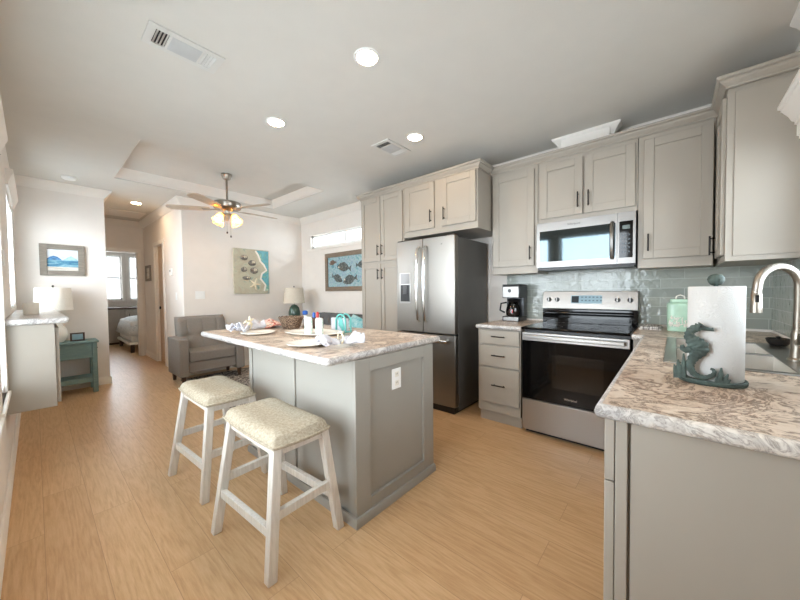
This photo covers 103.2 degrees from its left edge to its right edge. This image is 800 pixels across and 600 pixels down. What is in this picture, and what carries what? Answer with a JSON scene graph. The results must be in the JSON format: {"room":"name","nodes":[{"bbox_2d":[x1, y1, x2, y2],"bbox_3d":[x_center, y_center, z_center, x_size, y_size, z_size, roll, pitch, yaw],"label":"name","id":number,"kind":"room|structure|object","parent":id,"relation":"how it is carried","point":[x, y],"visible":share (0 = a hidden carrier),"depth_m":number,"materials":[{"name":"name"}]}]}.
{"room":"kitchen","nodes":[
{"label":"kitchen","id":0,"kind":"room"},
{"bbox_2d":[0,146,16,526],"bbox_3d":[-4.024,-0.135,3.219,11.700,2.640,0.120,1,2,41],"label":"wall","id":1,"kind":"structure","parent":0,"point":[6,442],"depth_m":2.40,"materials":[{"name":"paint"}]},
{"bbox_2d":[0,406,4,440],"bbox_3d":[-1.717,-0.195,1.253,0.860,1.700,0.116,1,2,41],"label":"window","id":2,"kind":"structure","parent":1,"relation":"in","point":[2,419],"depth_m":1.52,"materials":[{"name":"white plastic"}]},
{"bbox_2d":[0,95,10,417],"bbox_3d":[-2.432,-0.247,1.886,0.950,1.785,0.138,1,2,41],"label":"window","id":3,"kind":"structure","parent":1,"relation":"in","point":[4,403],"depth_m":1.98,"materials":[{"name":"white plastic"}]},
{"bbox_2d":[0,413,20,599],"bbox_3d":[-2.115,1.157,1.701,6.400,0.100,0.016,1,2,41],"label":"baseboard","id":4,"kind":"structure","parent":1,"relation":"attached to","point":[4,527],"depth_m":1.76,"materials":[{"name":"white paint"}]},
{"bbox_2d":[6,195,14,307],"bbox_3d":[-3.929,-0.466,3.171,1.070,1.089,0.047,1,2,41],"label":"window blind","id":5,"kind":"object","parent":1,"relation":"attached to","point":[9,226],"visible":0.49,"depth_m":3.20,"materials":[{"name":"white plastic"}]},
{"bbox_2d":[4,167,17,210],"bbox_3d":[-3.930,-1.091,3.213,1.330,0.140,0.048,1,2,41],"label":"crown molding","id":6,"kind":"structure","parent":1,"relation":"attached to","point":[10,184],"depth_m":2.99,"materials":[{"name":"white paint"}]},
{"bbox_2d":[14,174,111,201],"bbox_3d":[-5.043,-1.434,4.712,2.178,0.105,0.875,1,2,41],"label":"trim","id":7,"kind":"structure","parent":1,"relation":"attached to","point":[20,180],"depth_m":3.99,"materials":[{"name":"white paint"}]},
{"bbox_2d":[13,185,109,377],"bbox_3d":[-4.329,-0.156,4.089,0.100,2.640,0.797,1,2,41],"label":"wall partition","id":8,"kind":"structure","parent":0,"point":[44,216],"depth_m":4.10,"materials":[{"name":"paint"}]},
{"bbox_2d":[39,243,84,275],"bbox_3d":[-4.288,-0.505,4.030,0.029,0.390,0.396,1,2,41],"label":"framed picture","id":9,"kind":"object","parent":8,"relation":"attached to","point":[54,259],"visible":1,"depth_m":4.02,"materials":[{"name":"grey wood"}]},
{"bbox_2d":[46,249,77,270],"bbox_3d":[-4.295,-0.505,4.035,0.012,0.270,0.276,1,2,41],"label":"print","id":10,"kind":"object","parent":9,"relation":"attached to","point":[56,259],"depth_m":4.02,"materials":[{"name":"blue paper"}]},
{"bbox_2d":[106,252,136,306],"bbox_3d":[-7.181,-0.246,8.393,0.150,2.640,3.570,1,2,41],"label":"wall","id":11,"kind":"structure","parent":0,"point":[114,304],"depth_m":8.26,"materials":[{"name":"paint"}]},
{"bbox_2d":[106,253,125,302],"bbox_3d":[-7.423,-0.564,8.043,0.116,1.260,0.680,1,2,41],"label":"window","id":12,"kind":"structure","parent":11,"relation":"in","point":[120,257],"depth_m":8.22,"materials":[{"name":"white plastic"}]},
{"bbox_2d":[125,254,136,301],"bbox_3d":[-6.971,-0.583,8.564,0.116,1.260,0.700,1,2,41],"label":"window","id":13,"kind":"structure","parent":11,"relation":"in","point":[127,259],"depth_m":8.32,"materials":[{"name":"white plastic"}]},
{"bbox_2d":[105,224,146,354],"bbox_3d":[-5.008,-0.216,6.511,0.100,2.640,3.570,1,2,41],"label":"wall","id":14,"kind":"structure","parent":0,"point":[116,236],"depth_m":6.16,"materials":[{"name":"paint"}]},
{"bbox_2d":[106,247,143,355],"bbox_3d":[-5.404,0.066,6.044,0.118,2.110,0.760,1,2,41],"label":"trim","id":15,"kind":"structure","parent":14,"relation":"attached to","point":[137,252],"depth_m":6.26,"materials":[{"name":"white paint"}]},
{"bbox_2d":[143,209,181,360],"bbox_3d":[-4.158,-0.200,5.583,2.400,2.640,0.100,1,2,41],"label":"wall","id":16,"kind":"structure","parent":0,"point":[167,227],"depth_m":5.28,"materials":[{"name":"paint"}]},
{"bbox_2d":[104,208,145,218],"bbox_3d":[-4.825,-1.505,5.518,0.550,0.012,0.540,1,2,41],"label":"trim","id":17,"kind":"structure","parent":16,"relation":"attached to","point":[107,211],"depth_m":5.49,"materials":[{"name":"white paint"}]},
{"bbox_2d":[145,265,151,280],"bbox_3d":[-4.815,-0.508,6.057,0.380,0.295,0.024,1,2,41],"label":"framed picture","id":18,"kind":"object","parent":16,"relation":"attached to","point":[148,277],"visible":1,"depth_m":6.05,"materials":[{"name":"paint"}]},
{"bbox_2d":[152,239,167,365],"bbox_3d":[-4.224,0.047,5.571,0.700,2.150,0.018,1,2,41],"label":"trim","id":19,"kind":"structure","parent":16,"relation":"attached to","point":[161,241],"depth_m":5.39,"materials":[{"name":"white paint"}]},
{"bbox_2d":[156,246,164,361],"bbox_3d":[-4.190,0.080,5.612,0.560,2.080,0.054,1,2,41],"label":"door","id":20,"kind":"structure","parent":16,"relation":"in","point":[158,249],"depth_m":5.70,"materials":[{"name":"beige paint"}]},
{"bbox_2d":[179,210,302,359],"bbox_3d":[-2.598,-0.213,5.474,0.100,2.640,1.980,1,2,41],"label":"wall","id":21,"kind":"structure","parent":0,"point":[206,249],"depth_m":5.19,"materials":[{"name":"paint"}]},
{"bbox_2d":[195,291,204,298],"bbox_3d":[-3.063,-0.076,4.856,0.008,0.120,0.130,1,2,41],"label":"double light switch","id":22,"kind":"object","parent":21,"relation":"attached to","point":[198,294],"visible":1,"depth_m":4.85,"materials":[{"name":"white plastic"}]},
{"bbox_2d":[167,359,248,374],"bbox_3d":[-2.916,1.052,5.787,0.996,0.100,1.996,1,2,41],"label":"baseboard","id":23,"kind":"structure","parent":21,"relation":"attached to","point":[245,360],"depth_m":5.04,"materials":[{"name":"white paint"}]},
{"bbox_2d":[233,248,269,293],"bbox_3d":[-2.532,-0.487,5.427,0.054,0.760,0.600,1,2,41],"label":"canvas artwork","id":24,"kind":"object","parent":21,"relation":"attached to","point":[250,266],"visible":1,"depth_m":5.40,"materials":[{"name":"fabric"}]},
{"bbox_2d":[1,343,604,599],"bbox_3d":[-2.836,1.172,4.686,11.800,0.080,3.900,1,2,41],"label":"floor","id":25,"kind":"structure","parent":0,"point":[505,512],"depth_m":1.71,"materials":[{"name":"brown wood"}]},
{"bbox_2d":[5,323,61,414],"bbox_3d":[-3.207,0.439,2.773,2.030,0.570,0.244,1,2,41],"label":"base cabinet","id":26,"kind":"object","parent":25,"relation":"on","point":[33,351],"visible":0.81,"depth_m":2.11,"materials":[{"name":"beige paint"}]},
{"bbox_2d":[5,309,68,325],"bbox_3d":[-3.190,0.133,2.781,2.080,0.039,0.294,1,2,41],"label":"countertop","id":27,"kind":"structure","parent":26,"relation":"on","point":[45,316],"depth_m":2.19,"materials":[{"name":"stone"}]},
{"bbox_2d":[22,302,38,314],"bbox_3d":[-2.959,0.069,2.542,0.088,0.096,0.088,1,2,41],"label":"candle jar","id":28,"kind":"object","parent":27,"relation":"on","point":[28,308],"visible":0.98,"depth_m":2.52,"materials":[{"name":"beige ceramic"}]},
{"bbox_2d":[59,338,98,391],"bbox_3d":[-4.097,0.840,3.963,0.355,0.650,0.474,1,2,41],"label":"side table","id":29,"kind":"object","parent":25,"relation":"on","point":[87,348],"visible":0.56,"depth_m":3.94,"materials":[{"name":"teal wood"}]},
{"bbox_2d":[33,285,73,342],"bbox_3d":[-4.207,0.169,3.852,0.340,0.700,0.340,1,2,41],"label":"table lamp","id":30,"kind":"object","parent":29,"relation":"on","point":[58,299],"visible":0.59,"depth_m":3.77,"materials":[{"name":"white fabric"}]},
{"bbox_2d":[61,373,92,386],"bbox_3d":[-4.104,1.006,3.962,0.290,0.060,0.435,1,2,41],"label":"shelf","id":31,"kind":"object","parent":29,"relation":"attached to","point":[84,378],"depth_m":3.94,"materials":[{"name":"teal wood"}]},
{"bbox_2d":[70,332,84,341],"bbox_3d":[-4.065,0.461,3.991,0.078,0.104,0.130,1,2,41],"label":"photo frame","id":32,"kind":"object","parent":29,"relation":"on","point":[80,336],"visible":1,"depth_m":3.97,"materials":[{"name":"brown wood"}]},
{"bbox_2d":[72,334,82,339],"bbox_3d":[-4.046,0.461,3.974,0.007,0.077,0.104,1,2,41],"label":"photo","id":33,"kind":"object","parent":32,"relation":"attached to","point":[74,336],"depth_m":3.97},
{"bbox_2d":[61,375,111,391],"bbox_3d":[-5.053,1.103,4.787,2.116,0.100,0.793,1,2,41],"label":"baseboard","id":34,"kind":"structure","parent":25,"relation":"on","point":[102,380],"depth_m":4.20,"materials":[{"name":"white paint"}]},
{"bbox_2d":[108,306,136,344],"bbox_3d":[-7.011,0.633,8.020,0.593,0.900,2.340,1,2,41],"label":"dresser","id":35,"kind":"object","parent":25,"relation":"on","point":[115,314],"visible":0.13,"depth_m":7.73,"materials":[{"name":"paint"}]},
{"bbox_2d":[116,315,137,352],"bbox_3d":[-5.607,0.713,7.667,1.490,0.731,1.730,1,2,41],"label":"bed","id":36,"kind":"object","parent":25,"relation":"on","point":[127,327],"visible":0.17,"depth_m":6.75,"materials":[{"name":"white fabric"}]},
{"bbox_2d":[116,315,137,335],"bbox_3d":[-5.609,0.536,7.662,1.490,0.378,1.730,1,2,41],"label":"bedspread","id":37,"kind":"object","parent":36,"relation":"on","point":[127,326],"depth_m":6.78,"materials":[{"name":"white fabric"}]},
{"bbox_2d":[180,367,249,408],"bbox_3d":[-2.042,1.128,4.420,1.750,0.006,1.300,1,2,41],"label":"area rug","id":38,"kind":"object","parent":25,"relation":"on","point":[243,378],"visible":0.24,"depth_m":4.65,"materials":[{"name":"grey carpet"}]},
{"bbox_2d":[168,314,244,382],"bbox_3d":[-2.821,0.683,4.628,0.570,0.889,0.830,1,2,41],"label":"armchair","id":39,"kind":"object","parent":38,"relation":"on","point":[189,352],"visible":0.77,"depth_m":4.53,"materials":[{"name":"grey fabric"}]},
{"bbox_2d":[189,344,234,362],"bbox_3d":[-2.763,0.758,4.581,0.400,0.148,0.590,1,2,41],"label":"seat cushion","id":40,"kind":"object","parent":39,"relation":"on","point":[201,353],"depth_m":4.48,"materials":[{"name":"grey fabric"}]},
{"bbox_2d":[168,375,267,504],"bbox_3d":[-1.240,0.875,2.160,0.586,0.620,0.434,1,2,36],"label":"bar stool","id":41,"kind":"object","parent":25,"relation":"on","point":[211,394],"visible":0.91,"depth_m":2.03,"materials":[{"name":"white wood"}]},
{"bbox_2d":[179,375,254,407],"bbox_3d":[-1.248,0.596,2.146,0.570,0.062,0.306,1,2,41],"label":"seat cushion","id":42,"kind":"object","parent":41,"relation":"on","point":[218,390],"depth_m":2.03,"materials":[{"name":"beige fabric"}]},
{"bbox_2d":[211,397,343,587],"bbox_3d":[-0.638,0.883,1.639,0.586,0.620,0.434,1,2,36],"label":"bar stool","id":43,"kind":"object","parent":25,"relation":"on","point":[276,426],"visible":1,"depth_m":1.55,"materials":[{"name":"white wood"}]},
{"bbox_2d":[224,397,328,451],"bbox_3d":[-0.646,0.605,1.625,0.570,0.062,0.306,1,2,41],"label":"seat cushion","id":44,"kind":"object","parent":43,"relation":"on","point":[273,423],"depth_m":1.52,"materials":[{"name":"beige fabric"}]},
{"bbox_2d":[319,312,362,324],"bbox_3d":[-1.051,0.670,4.892,1.740,0.875,0.776,1,2,41],"label":"sofa","id":45,"kind":"object","parent":25,"relation":"on","point":[327,316],"visible":0.16,"depth_m":5.28,"materials":[{"name":"grey fabric"}]},
{"bbox_2d":[319,312,331,324],"bbox_3d":[-1.287,0.424,5.448,0.360,0.410,0.231,1,2,41],"label":"cushion","id":46,"kind":"object","parent":45,"relation":"on","point":[326,315],"depth_m":5.33,"materials":[{"name":"grey fabric"}]},
{"bbox_2d":[329,313,343,324],"bbox_3d":[-1.012,0.428,5.210,0.360,0.410,0.231,1,2,41],"label":"cushion","id":47,"kind":"object","parent":45,"relation":"on","point":[331,315],"depth_m":5.23,"materials":[{"name":"grey fabric"}]},
{"bbox_2d":[344,314,361,319],"bbox_3d":[-0.737,0.432,4.972,0.360,0.410,0.231,1,2,41],"label":"cushion","id":48,"kind":"object","parent":45,"relation":"on","point":[358,315],"depth_m":4.95,"materials":[{"name":"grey fabric"}]},
{"bbox_2d":[349,314,362,327],"bbox_3d":[-0.626,0.434,4.477,0.458,0.458,0.174,1,2,41],"label":"throw pillow","id":49,"kind":"object","parent":45,"relation":"on","point":[357,322],"visible":0.25,"depth_m":4.44,"materials":[{"name":"teal fabric"}]},
{"bbox_2d":[248,343,435,529],"bbox_3d":[-0.460,0.736,2.325,1.275,0.874,0.758,1,2,41],"label":"kitchen island","id":50,"kind":"object","parent":25,"relation":"on","point":[381,437],"visible":0.66,"depth_m":1.87,"materials":[{"name":"paint"}]},
{"bbox_2d":[201,323,439,365],"bbox_3d":[-0.688,0.277,2.434,1.749,0.039,0.975,1,2,41],"label":"island countertop","id":51,"kind":"structure","parent":50,"relation":"on","point":[377,342],"depth_m":1.98,"materials":[{"name":"stone"}]},
{"bbox_2d":[226,316,266,331],"bbox_3d":[-1.232,0.186,2.551,0.184,0.119,0.298,0,2,5],"label":"cloth napkin","id":52,"kind":"object","parent":51,"relation":"on","point":[251,324],"visible":1,"depth_m":2.52,"materials":[{"name":"white fabric"}]},
{"bbox_2d":[240,330,274,334],"bbox_3d":[-1.092,0.252,2.439,0.250,0.018,0.250,1,2,41],"label":"dinner plate","id":53,"kind":"object","parent":51,"relation":"on","point":[251,332],"visible":0.99,"depth_m":2.48,"materials":[{"name":"beige ceramic"}]},
{"bbox_2d":[265,318,280,328],"bbox_3d":[-1.199,0.207,2.927,0.262,0.080,0.202,1,2,41],"label":"patterned napkin","id":54,"kind":"object","parent":51,"relation":"on","point":[270,322],"visible":0.6,"depth_m":2.86,"materials":[{"name":"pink fabric"}]},
{"bbox_2d":[278,315,303,328],"bbox_3d":[-0.959,0.195,2.791,0.216,0.110,0.216,1,2,41],"label":"wicker basket","id":55,"kind":"object","parent":51,"relation":"on","point":[287,322],"visible":1,"depth_m":2.72,"materials":[{"name":"brown wicker"}]},
{"bbox_2d":[286,339,322,346],"bbox_3d":[-0.551,0.262,1.904,0.250,0.018,0.250,1,2,41],"label":"dinner plate","id":56,"kind":"object","parent":51,"relation":"on","point":[305,342],"visible":0.82,"depth_m":1.93,"materials":[{"name":"beige ceramic"}]},
{"bbox_2d":[285,329,343,335],"bbox_3d":[-0.651,0.248,2.407,0.469,0.019,0.329,1,2,41],"label":"serving platter","id":57,"kind":"object","parent":51,"relation":"on","point":[301,332],"visible":0.75,"depth_m":2.43,"materials":[{"name":"beige ceramic"}]},
{"bbox_2d":[304,317,312,333],"bbox_3d":[-0.689,0.189,2.385,0.058,0.126,0.058,1,2,41],"label":"shaker","id":58,"kind":"object","parent":57,"relation":"on","point":[308,320],"visible":1,"depth_m":2.36,"materials":[{"name":"white ceramic"}]},
{"bbox_2d":[315,318,322,333],"bbox_3d":[-0.602,0.192,2.363,0.058,0.120,0.058,1,2,41],"label":"shaker","id":59,"kind":"object","parent":57,"relation":"on","point":[318,321],"visible":0.98,"depth_m":2.34,"materials":[{"name":"white ceramic"}]},
{"bbox_2d":[316,330,364,346],"bbox_3d":[-0.344,0.218,1.829,0.258,0.075,0.160,-2,2,-35],"label":"cloth napkin","id":60,"kind":"object","parent":51,"relation":"on","point":[355,337],"visible":1,"depth_m":1.82,"materials":[{"name":"white fabric"}]},
{"bbox_2d":[335,313,351,332],"bbox_3d":[-0.451,0.179,2.514,0.130,0.147,0.068,1,2,41],"label":"napkin holder","id":61,"kind":"object","parent":51,"relation":"on","point":[340,324],"visible":0.89,"depth_m":2.49,"materials":[{"name":"teal paint"}]},
{"bbox_2d":[331,317,348,330],"bbox_3d":[-0.484,0.195,2.545,0.180,0.102,0.036,1,2,41],"label":"napkin stack","id":62,"kind":"object","parent":61,"relation":"in","point":[332,318],"visible":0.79,"depth_m":2.53,"materials":[{"name":"white paper"}]},
{"bbox_2d":[392,367,400,389],"bbox_3d":[-0.021,0.471,1.906,0.008,0.122,0.078,1,2,41],"label":"outlet","id":63,"kind":"object","parent":50,"relation":"attached to","point":[396,373],"visible":1,"depth_m":1.90,"materials":[{"name":"white plastic"}]},
{"bbox_2d":[361,189,410,331],"bbox_3d":[-0.036,-0.087,4.128,0.727,2.410,0.660,1,2,41],"label":"pantry cabinet","id":64,"kind":"object","parent":25,"relation":"on","point":[382,217],"visible":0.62,"depth_m":3.89,"materials":[{"name":"beige paint"}]},
{"bbox_2d":[356,158,493,201],"bbox_3d":[0.303,-1.314,3.791,1.761,0.066,0.656,1,2,41],"label":"trim","id":65,"kind":"structure","parent":64,"relation":"attached to","point":[479,163],"depth_m":3.35,"materials":[{"name":"beige paint"}]},
{"bbox_2d":[397,234,486,414],"bbox_3d":[0.456,0.235,3.564,0.750,1.787,0.792,1,2,41],"label":"refrigerator","id":66,"kind":"object","parent":25,"relation":"on","point":[442,280],"visible":0.94,"depth_m":3.25,"materials":[{"name":"silver metal"}]},
{"bbox_2d":[479,328,523,427],"bbox_3d":[1.104,0.697,3.139,0.403,0.874,0.705,1,2,41],"label":"base cabinet","id":67,"kind":"object","parent":25,"relation":"on","point":[500,351],"visible":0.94,"depth_m":2.88,"materials":[{"name":"beige paint"}]},
{"bbox_2d":[476,320,542,330],"bbox_3d":[1.105,0.239,3.130,0.425,0.039,0.692,1,2,41],"label":"countertop","id":68,"kind":"structure","parent":67,"relation":"on","point":[498,324],"depth_m":2.94,"materials":[{"name":"stone"}]},
{"bbox_2d":[499,284,526,321],"bbox_3d":[1.176,0.026,3.300,0.213,0.375,0.217,1,2,41],"label":"coffee maker","id":69,"kind":"object","parent":68,"relation":"on","point":[516,294],"visible":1,"depth_m":3.22,"materials":[{"name":"black plastic"}]},
{"bbox_2d":[522,291,638,450],"bbox_3d":[1.546,0.534,2.728,0.764,1.213,0.715,1,2,41],"label":"range","id":70,"kind":"object","parent":25,"relation":"on","point":[568,367],"visible":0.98,"depth_m":2.58,"materials":[{"name":"silver metal"}]},
{"bbox_2d":[522,321,637,335],"bbox_3d":[1.528,0.235,2.702,0.764,0.020,0.591,1,2,41],"label":"cooktop","id":71,"kind":"object","parent":70,"relation":"in","point":[589,328],"depth_m":2.64,"materials":[{"name":"black glass"}]},
{"bbox_2d":[603,356,799,599],"bbox_3d":[1.601,0.734,1.595,0.696,0.874,2.375,1,2,41],"label":"base cabinet","id":72,"kind":"object","parent":25,"relation":"on","point":[686,517],"visible":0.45,"depth_m":0.78,"materials":[{"name":"beige paint"}]},
{"bbox_2d":[594,326,799,459],"bbox_3d":[1.567,0.277,1.585,0.743,0.039,2.411,1,2,41],"label":"countertop","id":73,"kind":"structure","parent":72,"relation":"on","point":[764,416],"depth_m":0.87,"materials":[{"name":"stone"}]},
{"bbox_2d":[639,324,662,330],"bbox_3d":[2.006,0.215,2.532,0.140,0.022,0.280,1,2,41],"label":"dish towel","id":74,"kind":"object","parent":73,"relation":"on","point":[643,326],"visible":1,"depth_m":2.46,"materials":[{"name":"fabric"}]},
{"bbox_2d":[667,294,687,331],"bbox_3d":[2.093,0.094,2.367,0.154,0.272,0.162,1,2,41],"label":"canister","id":75,"kind":"object","parent":73,"relation":"on","point":[676,308],"visible":0.76,"depth_m":2.33,"materials":[{"name":"ceramic"}]},
{"bbox_2d":[673,274,748,388],"bbox_3d":[1.046,0.094,1.070,0.184,0.365,0.160,1,2,41],"label":"paper towel holder","id":76,"kind":"object","parent":73,"relation":"on","point":[697,348],"visible":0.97,"depth_m":1.04,"materials":[{"name":"metal"}]},
{"bbox_2d":[687,286,746,383],"bbox_3d":[1.066,0.109,1.072,0.140,0.310,0.140,1,2,41],"label":"paper towel roll","id":77,"kind":"object","parent":76,"relation":"on","point":[720,308],"visible":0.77,"depth_m":1.01,"materials":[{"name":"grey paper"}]},
{"bbox_2d":[663,337,799,376],"bbox_3d":[1.615,0.343,1.555,0.479,0.179,0.915,1,2,41],"label":"sink","id":78,"kind":"object","parent":73,"relation":"in","point":[759,357],"visible":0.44,"depth_m":1.49,"materials":[{"name":"silver metal"}]},
{"bbox_2d":[765,336,789,345],"bbox_3d":[2.036,0.219,1.705,0.096,0.050,0.096,1,2,41],"label":"basket","id":79,"kind":"object","parent":78,"relation":"on","point":[777,340],"visible":0.96,"depth_m":1.69,"materials":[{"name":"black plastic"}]},
{"bbox_2d":[749,263,799,361],"bbox_3d":[1.603,0.052,1.307,0.221,0.415,0.119,-1,2,-2],"label":"kitchen faucet","id":80,"kind":"object","parent":73,"relation":"on","point":[756,296],"visible":1,"depth_m":1.33,"materials":[{"name":"silver metal"}]},
{"bbox_3d":[-1.899,0.794,5.687,0.500,0.600,0.540,1,2,41],"label":"end table","id":81,"kind":"object","parent":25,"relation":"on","visible":0},
{"bbox_2d":[283,286,304,315],"bbox_3d":[-1.887,0.121,5.659,0.370,0.746,0.370,1,2,41],"label":"table lamp","id":82,"kind":"object","parent":81,"relation":"on","point":[291,295],"visible":0.61,"depth_m":5.53,"materials":[{"name":"beige fabric"}]},
{"bbox_2d":[0,0,799,221],"bbox_3d":[-2.866,-1.614,4.609,11.800,0.215,3.900,1,2,41],"label":"ceiling","id":83,"kind":"structure","parent":0,"point":[495,82],"depth_m":2.12,"materials":[{"name":"paint"}]},
{"bbox_2d":[61,175,76,180],"bbox_3d":[-3.968,-1.457,3.797,0.130,0.030,0.130,1,2,41],"label":"recessed light","id":84,"kind":"object","parent":83,"relation":"attached to","point":[65,177],"visible":1,"depth_m":3.77,"materials":[{"name":"white plastic"}]},
{"bbox_2d":[141,19,224,73],"bbox_3d":[-1.240,-1.441,1.826,0.195,0.010,0.365,1,2,41],"label":"ceiling vent","id":85,"kind":"object","parent":83,"relation":"in","point":[155,34],"visible":1,"depth_m":1.80,"materials":[{"name":"white plastic"}]},
{"bbox_2d":[167,37,202,62],"bbox_3d":[-1.240,-1.437,1.826,0.125,0.002,0.144,1,2,41],"label":"grille","id":86,"kind":"object","parent":85,"relation":"attached to","point":[176,46],"depth_m":1.82,"materials":[{"name":"white metal"}]},
{"bbox_2d":[115,140,322,208],"bbox_3d":[-2.260,-1.572,4.125,1.450,0.125,2.020,1,2,41],"label":"trim","id":87,"kind":"structure","parent":83,"relation":"attached to","point":[123,173],"depth_m":4.55,"materials":[{"name":"white paint"}]},
{"bbox_2d":[166,173,276,237],"bbox_3d":[-2.223,-1.226,4.175,1.321,0.819,1.274,1,2,41],"label":"ceiling fan","id":88,"kind":"object","parent":83,"relation":"hanging from","point":[227,206],"visible":1,"depth_m":4.04,"materials":[{"name":"brown wood"}]},
{"bbox_2d":[266,117,285,126],"bbox_3d":[-1.024,-1.466,2.617,0.158,0.008,0.158,1,2,41],"label":"recessed light","id":89,"kind":"object","parent":83,"relation":"in","point":[273,121],"visible":1,"depth_m":2.61,"materials":[{"name":"white plastic"}]},
{"bbox_2d":[354,47,379,66],"bbox_3d":[-0.199,-1.455,1.903,0.158,0.008,0.158,1,2,41],"label":"recessed light","id":90,"kind":"object","parent":83,"relation":"in","point":[364,56],"visible":1,"depth_m":1.89,"materials":[{"name":"white plastic"}]},
{"bbox_2d":[371,138,410,156],"bbox_3d":[-0.085,-1.489,3.117,0.220,0.010,0.340,1,2,41],"label":"ceiling vent","id":91,"kind":"object","parent":83,"relation":"in","point":[387,146],"visible":1,"depth_m":3.10,"materials":[{"name":"white plastic"}]},
{"bbox_2d":[382,144,400,152],"bbox_3d":[-0.085,-1.485,3.117,0.150,0.002,0.132,1,2,41],"label":"grille","id":92,"kind":"object","parent":91,"relation":"attached to","point":[389,148],"depth_m":3.10,"materials":[{"name":"white metal"}]},
{"bbox_2d":[406,133,423,141],"bbox_3d":[0.137,-1.486,2.898,0.158,0.008,0.158,1,2,41],"label":"recessed light","id":93,"kind":"object","parent":83,"relation":"in","point":[414,137],"visible":1,"depth_m":2.89,"materials":[{"name":"white plastic"}]},
{"bbox_2d":[301,104,772,332],"bbox_3d":[-1.608,-0.238,6.006,11.700,2.640,0.120,1,2,41],"label":"wall","id":94,"kind":"structure","parent":0,"point":[317,299],"depth_m":5.38,"materials":[{"name":"paint"}]},
{"bbox_2d":[104,195,360,227],"bbox_3d":[-2.868,-1.475,5.365,5.546,0.105,1.662,-1,2,3],"label":"trim","id":95,"kind":"structure","parent":94,"relation":"attached to","point":[162,210],"depth_m":5.50,"materials":[{"name":"white paint"}]},
{"bbox_2d":[307,241,361,251],"bbox_3d":[-0.955,-0.924,5.320,2.130,0.035,0.022,1,2,41],"label":"trim","id":96,"kind":"structure","parent":94,"relation":"attached to","point":[357,242],"depth_m":5.44,"materials":[{"name":"white paint"}]},
{"bbox_2d":[312,226,360,248],"bbox_3d":[-0.907,-1.071,5.374,1.930,0.245,0.050,1,2,41],"label":"window","id":97,"kind":"structure","parent":94,"relation":"in","point":[345,231],"depth_m":5.48,"materials":[{"name":"white plastic"}]},
{"bbox_2d":[325,249,361,290],"bbox_3d":[-0.852,-0.480,5.241,1.260,0.660,0.029,1,2,41],"label":"framed picture","id":98,"kind":"object","parent":94,"relation":"attached to","point":[343,270],"visible":0.67,"depth_m":5.31,"materials":[{"name":"teal fabric"}]},
{"bbox_2d":[404,168,492,239],"bbox_3d":[0.581,-0.998,3.560,0.928,0.570,0.660,1,2,41],"label":"upper cabinet","id":99,"kind":"object","parent":94,"relation":"attached to","point":[460,204],"visible":0.98,"depth_m":3.26,"materials":[{"name":"beige paint"}]},
{"bbox_2d":[492,164,547,275],"bbox_3d":[1.209,-0.771,3.216,0.450,1.019,0.370,1,2,41],"label":"upper cabinet","id":100,"kind":"object","parent":94,"relation":"attached to","point":[515,192],"visible":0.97,"depth_m":3.10,"materials":[{"name":"beige paint"}]},
{"bbox_2d":[552,119,621,148],"bbox_3d":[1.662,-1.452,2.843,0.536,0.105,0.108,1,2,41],"label":"trim","id":101,"kind":"structure","parent":94,"relation":"attached to","point":[615,125],"depth_m":2.76,"materials":[{"name":"white paint"}]},
{"bbox_2d":[538,138,638,223],"bbox_3d":[1.661,-0.992,2.816,0.747,0.565,0.370,1,2,41],"label":"upper cabinet","id":102,"kind":"object","parent":94,"relation":"attached to","point":[604,180],"visible":0.93,"depth_m":2.67,"materials":[{"name":"beige paint"}]},
{"bbox_2d":[537,210,637,271],"bbox_3d":[1.648,-0.488,2.814,0.740,0.428,0.404,1,2,41],"label":"microwave","id":103,"kind":"object","parent":102,"relation":"attached to","point":[609,241],"visible":1,"depth_m":2.67,"materials":[{"name":"silver metal"}]},
{"bbox_2d":[507,265,772,329],"bbox_3d":[1.912,-0.038,2.877,1.922,0.480,0.008,1,2,41],"label":"tiled wall","id":104,"kind":"structure","parent":94,"relation":"attached to","point":[656,288],"depth_m":2.68,"materials":[{"name":"tile"}]},
{"bbox_2d":[638,118,714,269],"bbox_3d":[2.107,-0.759,2.437,0.422,1.019,0.370,1,2,41],"label":"upper cabinet","id":105,"kind":"object","parent":94,"relation":"attached to","point":[676,175],"visible":1,"depth_m":2.32,"materials":[{"name":"beige paint"}]},
{"bbox_2d":[773,43,799,338],"bbox_3d":[1.522,-0.128,0.854,0.120,2.640,3.570,1,2,41],"label":"wall","id":106,"kind":"structure","parent":0,"point":[798,47],"depth_m":1.99,"materials":[{"name":"paint"}]},
{"bbox_2d":[708,68,799,266],"bbox_3d":[2.268,-0.750,2.073,0.355,1.019,0.711,1,2,41],"label":"upper cabinet","id":107,"kind":"object","parent":106,"relation":"attached to","point":[757,216],"visible":1,"depth_m":1.81,"materials":[{"name":"beige paint"}]},
{"bbox_2d":[491,51,799,175],"bbox_3d":[1.539,-1.290,2.441,1.957,0.066,0.444,1,2,41],"label":"trim","id":108,"kind":"structure","parent":107,"relation":"attached to","point":[789,62],"depth_m":2.27,"materials":[{"name":"beige paint"}]},
{"bbox_2d":[771,258,799,337],"bbox_3d":[1.859,0.005,1.343,0.008,0.480,2.382,1,2,41],"label":"tiled wall","id":109,"kind":"structure","parent":106,"relation":"attached to","point":[782,283],"depth_m":2.01,"materials":[{"name":"tile"}]},
{"bbox_2d":[777,69,799,138],"bbox_3d":[1.537,-0.901,1.050,0.130,0.185,1.550,1,2,41],"label":"crown molding","id":110,"kind":"structure","parent":106,"relation":"attached to","point":[789,105],"depth_m":1.56,"materials":[{"name":"white paint"}]},
{"bbox_2d":[790,2,799,30],"bbox_3d":[1.192,-1.385,0.604,0.078,0.105,2.830,1,2,41],"label":"trim","id":111,"kind":"structure","parent":106,"relation":"attached to","point":[795,22],"depth_m":1.65,"materials":[{"name":"white paint"}]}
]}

